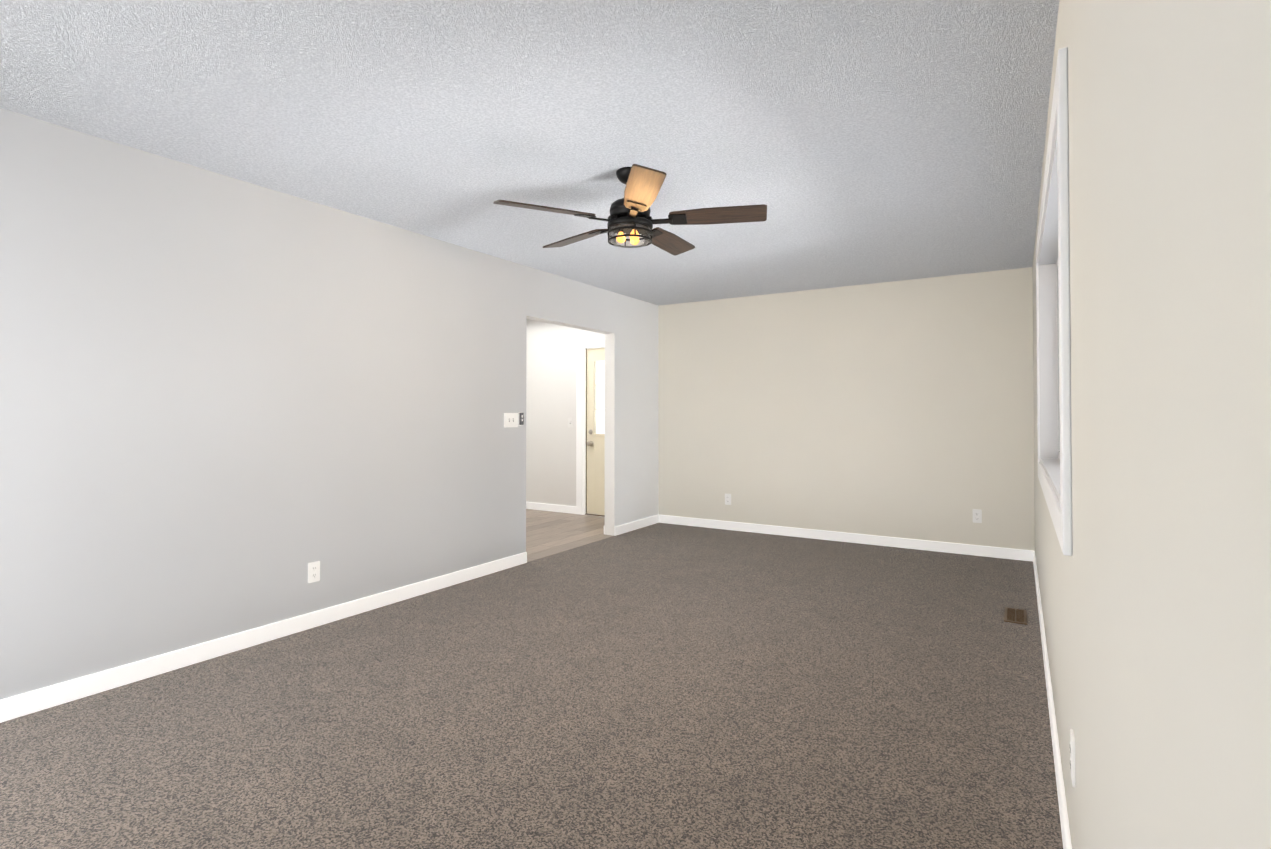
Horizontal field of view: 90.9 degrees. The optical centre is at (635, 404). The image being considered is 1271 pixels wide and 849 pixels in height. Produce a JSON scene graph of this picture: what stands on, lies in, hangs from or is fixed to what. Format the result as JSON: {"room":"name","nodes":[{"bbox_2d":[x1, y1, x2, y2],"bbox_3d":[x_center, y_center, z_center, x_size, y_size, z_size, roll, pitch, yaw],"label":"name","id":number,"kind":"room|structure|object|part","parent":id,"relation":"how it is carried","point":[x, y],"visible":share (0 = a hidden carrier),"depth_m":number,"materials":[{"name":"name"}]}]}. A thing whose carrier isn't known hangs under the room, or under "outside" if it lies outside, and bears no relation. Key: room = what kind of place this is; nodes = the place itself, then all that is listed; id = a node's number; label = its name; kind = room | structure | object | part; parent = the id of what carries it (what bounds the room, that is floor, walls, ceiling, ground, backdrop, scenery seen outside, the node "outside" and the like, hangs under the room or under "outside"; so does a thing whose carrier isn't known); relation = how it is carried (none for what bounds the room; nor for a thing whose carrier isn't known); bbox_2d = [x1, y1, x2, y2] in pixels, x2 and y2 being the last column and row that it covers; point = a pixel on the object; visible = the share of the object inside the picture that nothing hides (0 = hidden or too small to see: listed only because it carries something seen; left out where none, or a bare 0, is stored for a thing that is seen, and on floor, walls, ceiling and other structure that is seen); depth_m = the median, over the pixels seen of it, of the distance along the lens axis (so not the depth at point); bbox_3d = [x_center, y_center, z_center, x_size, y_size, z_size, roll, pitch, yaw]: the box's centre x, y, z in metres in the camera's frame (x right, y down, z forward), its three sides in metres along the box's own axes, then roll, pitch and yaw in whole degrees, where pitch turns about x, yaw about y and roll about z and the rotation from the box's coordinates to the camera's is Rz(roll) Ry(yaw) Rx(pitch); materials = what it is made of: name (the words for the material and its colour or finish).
{"room":"empty living room","nodes":[
{"label":"empty living room","id":0,"kind":"room"},
{"bbox_2d":[0,108,658,699],"bbox_3d":[-1.606,0.059,4.103,0.120,2.440,6.960,0,-1,31],"label":"wall","id":1,"kind":"structure","parent":0,"point":[228,406],"depth_m":3.23,"materials":[{"name":"paint"}]},
{"bbox_2d":[0,552,526,722],"bbox_3d":[-2.128,1.220,3.105,0.013,0.090,4.740,0,-1,31],"label":"baseboard","id":2,"kind":"structure","parent":1,"relation":"attached to","point":[54,694],"depth_m":3.15,"materials":[{"name":"white wood"}]},
{"bbox_2d":[308,561,319,582],"bbox_3d":[-1.841,0.957,3.584,0.008,0.115,0.070,0,-1,31],"label":"outlet","id":3,"kind":"object","parent":1,"relation":"attached to","point":[313,571],"visible":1,"depth_m":3.58,"materials":[{"name":"white plastic"}]},
{"bbox_2d":[504,413,517,427],"bbox_3d":[-0.985,0.120,4.985,0.021,0.115,0.162,0,-1,31],"label":"light switch","id":4,"kind":"object","parent":1,"relation":"attached to","point":[510,419],"visible":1,"depth_m":4.98,"materials":[{"name":"white plastic"}]},
{"bbox_2d":[519,412,523,425],"bbox_3d":[-0.927,0.112,5.080,0.021,0.110,0.042,0,-1,31],"label":"cradle","id":5,"kind":"object","parent":1,"relation":"attached to","point":[521,418],"visible":0.96,"depth_m":5.07,"materials":[{"name":"grey plastic"}]},
{"bbox_2d":[615,515,659,535],"bbox_3d":[0.022,1.268,6.625,0.013,0.090,0.870,0,-1,31],"label":"baseboard","id":6,"kind":"structure","parent":1,"relation":"attached to","point":[631,526],"depth_m":6.60,"materials":[{"name":"white wood"}]},
{"bbox_2d":[0,0,1058,305],"bbox_3d":[-1.031,-1.216,3.792,6.243,0.100,7.240,0,-1,31],"label":"ceiling","id":7,"kind":"structure","parent":0,"point":[854,142],"depth_m":2.55,"materials":[{"name":"white paint"}]},
{"bbox_2d":[493,164,766,255],"bbox_3d":[-0.012,-0.989,3.191,1.318,0.370,1.273,0,-1,31],"label":"ceiling fan","id":8,"kind":"object","parent":7,"relation":"hanging from","point":[630,216],"visible":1,"depth_m":3.07,"materials":[{"name":"brown wood"}]},
{"bbox_3d":[-0.426,-0.930,2.965,0.470,0.040,0.140,0,-1,-25],"label":"blade","id":9,"kind":"part","parent":8,"relation":"part of","materials":[{"name":"brown wood"}]},
{"bbox_3d":[-0.329,-0.923,3.473,0.140,0.040,0.470,1,-1,-43],"label":"blade","id":10,"kind":"part","parent":8,"relation":"part of","materials":[{"name":"brown wood"}]},
{"bbox_3d":[-0.028,-0.847,3.151,0.208,0.084,0.208,0,-1,31],"label":"glass","id":11,"kind":"part","parent":8,"relation":"part of","materials":[{"name":"clear glass"}]},
{"bbox_3d":[0.028,-0.933,2.716,0.140,0.040,0.470,0,-1,-7],"label":"blade","id":12,"kind":"part","parent":8,"relation":"part of","materials":[{"name":"brown wood"}]},
{"bbox_3d":[0.185,-0.922,3.538,0.140,0.040,0.470,0,-1,29],"label":"blade","id":13,"kind":"part","parent":8,"relation":"part of","materials":[{"name":"brown wood"}]},
{"bbox_3d":[0.405,-0.929,3.070,0.470,0.040,0.140,0,-1,11],"label":"blade","id":14,"kind":"part","parent":8,"relation":"part of","materials":[{"name":"brown wood"}]},
{"bbox_2d":[0,523,1062,848],"bbox_3d":[-0.035,1.315,3.126,3.563,0.100,6.960,0,-1,31],"label":"floor carpet","id":15,"kind":"object","parent":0,"point":[660,685],"visible":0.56,"depth_m":2.48,"materials":[{"name":"carpet"}]},
{"bbox_2d":[1004,607,1026,624],"bbox_3d":[2.295,1.271,3.778,0.115,0.006,0.300,0,-1,31],"label":"floor air vent","id":16,"kind":"object","parent":15,"relation":"on","point":[1015,615],"visible":1,"depth_m":3.77,"materials":[{"name":"brown metal"}]},
{"bbox_2d":[526,509,611,561],"bbox_3d":[-1.641,1.358,6.216,2.400,0.099,3.360,0,-1,31],"label":"floor","id":17,"kind":"structure","parent":0,"point":[548,533],"depth_m":6.49,"materials":[{"name":"brown wood"}]},
{"bbox_2d":[526,267,1034,550],"bbox_3d":[0.814,0.095,6.796,6.243,2.440,0.160,0,-1,31],"label":"wall","id":18,"kind":"structure","parent":0,"point":[902,409],"depth_m":6.00,"materials":[{"name":"paint"}]},
{"bbox_2d":[526,502,575,513],"bbox_3d":[-1.230,1.285,7.927,1.260,0.090,0.013,0,-1,31],"label":"baseboard","id":19,"kind":"structure","parent":18,"relation":"attached to","point":[529,505],"depth_m":7.81,"materials":[{"name":"white wood"}]},
{"bbox_2d":[568,418,572,426],"bbox_3d":[-0.803,0.217,7.676,0.070,0.115,0.021,0,-1,31],"label":"light switch","id":20,"kind":"object","parent":18,"relation":"attached to","point":[570,422],"visible":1,"depth_m":7.68,"materials":[{"name":"white plastic"}]},
{"bbox_2d":[576,337,604,516],"bbox_3d":[-0.245,0.261,7.431,1.001,2.125,0.176,0,-1,31],"label":"door frame","id":21,"kind":"structure","parent":18,"relation":"attached to","point":[583,345],"depth_m":7.58,"materials":[{"name":"white wood"}]},
{"bbox_2d":[587,348,604,514],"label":"entry door","id":22,"kind":"structure","parent":18,"relation":"in","point":[590,443],"depth_m":7.54,"materials":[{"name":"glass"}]},
{"bbox_3d":[-0.552,0.396,7.527,0.064,0.202,0.070,0,-1,31],"label":"knob","id":23,"kind":"part","parent":22,"relation":"part of","materials":[{"name":"silver metal"}]},
{"bbox_3d":[-0.237,-0.095,7.407,0.578,0.875,0.006,0,-1,31],"label":"glass","id":24,"kind":"part","parent":22,"relation":"part of","materials":[{"name":"white glass"}]},
{"bbox_2d":[725,494,730,504],"bbox_3d":[0.973,0.992,6.588,0.070,0.115,0.008,0,-1,31],"label":"electrical outlet","id":25,"kind":"object","parent":18,"relation":"attached to","point":[727,499],"visible":1,"depth_m":6.58,"materials":[{"name":"white plastic"}]},
{"bbox_2d":[660,515,1031,560],"bbox_3d":[1.766,1.261,6.098,3.540,0.090,0.013,0,-1,31],"label":"baseboard","id":26,"kind":"structure","parent":18,"relation":"attached to","point":[957,548],"depth_m":5.88,"materials":[{"name":"white wood"}]},
{"bbox_2d":[972,509,981,522],"bbox_3d":[2.941,0.956,5.387,0.070,0.115,0.008,0,-1,31],"label":"electrical outlet","id":27,"kind":"object","parent":18,"relation":"attached to","point":[977,515],"visible":1,"depth_m":5.38,"materials":[{"name":"white plastic"}]},
{"bbox_2d":[1032,0,1270,848],"bbox_3d":[1.554,0.032,2.173,0.160,2.440,6.960,0,-1,31],"label":"wall","id":28,"kind":"structure","parent":0,"point":[1155,591],"depth_m":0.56,"materials":[{"name":"paint"}]},
{"bbox_2d":[1032,550,1071,848],"bbox_3d":[1.480,1.208,2.203,0.013,0.090,6.960,0,-1,31],"label":"baseboard","id":29,"kind":"structure","parent":28,"relation":"attached to","point":[1066,838],"depth_m":2.23,"materials":[{"name":"white wood"}]},
{"bbox_2d":[1036,47,1072,555],"bbox_3d":[1.729,-0.248,2.492,0.170,1.270,2.280,0,-1,31],"label":"window","id":30,"kind":"structure","parent":28,"relation":"in","point":[1058,406],"depth_m":2.10,"materials":[{"name":"plastic"}]},
{"bbox_2d":[1070,729,1074,787],"bbox_3d":[1.083,0.874,1.551,0.008,0.115,0.070,0,-1,31],"label":"outlet","id":31,"kind":"object","parent":28,"relation":"attached to","point":[1072,753],"visible":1,"depth_m":1.52,"materials":[{"name":"white plastic"}]}
]}

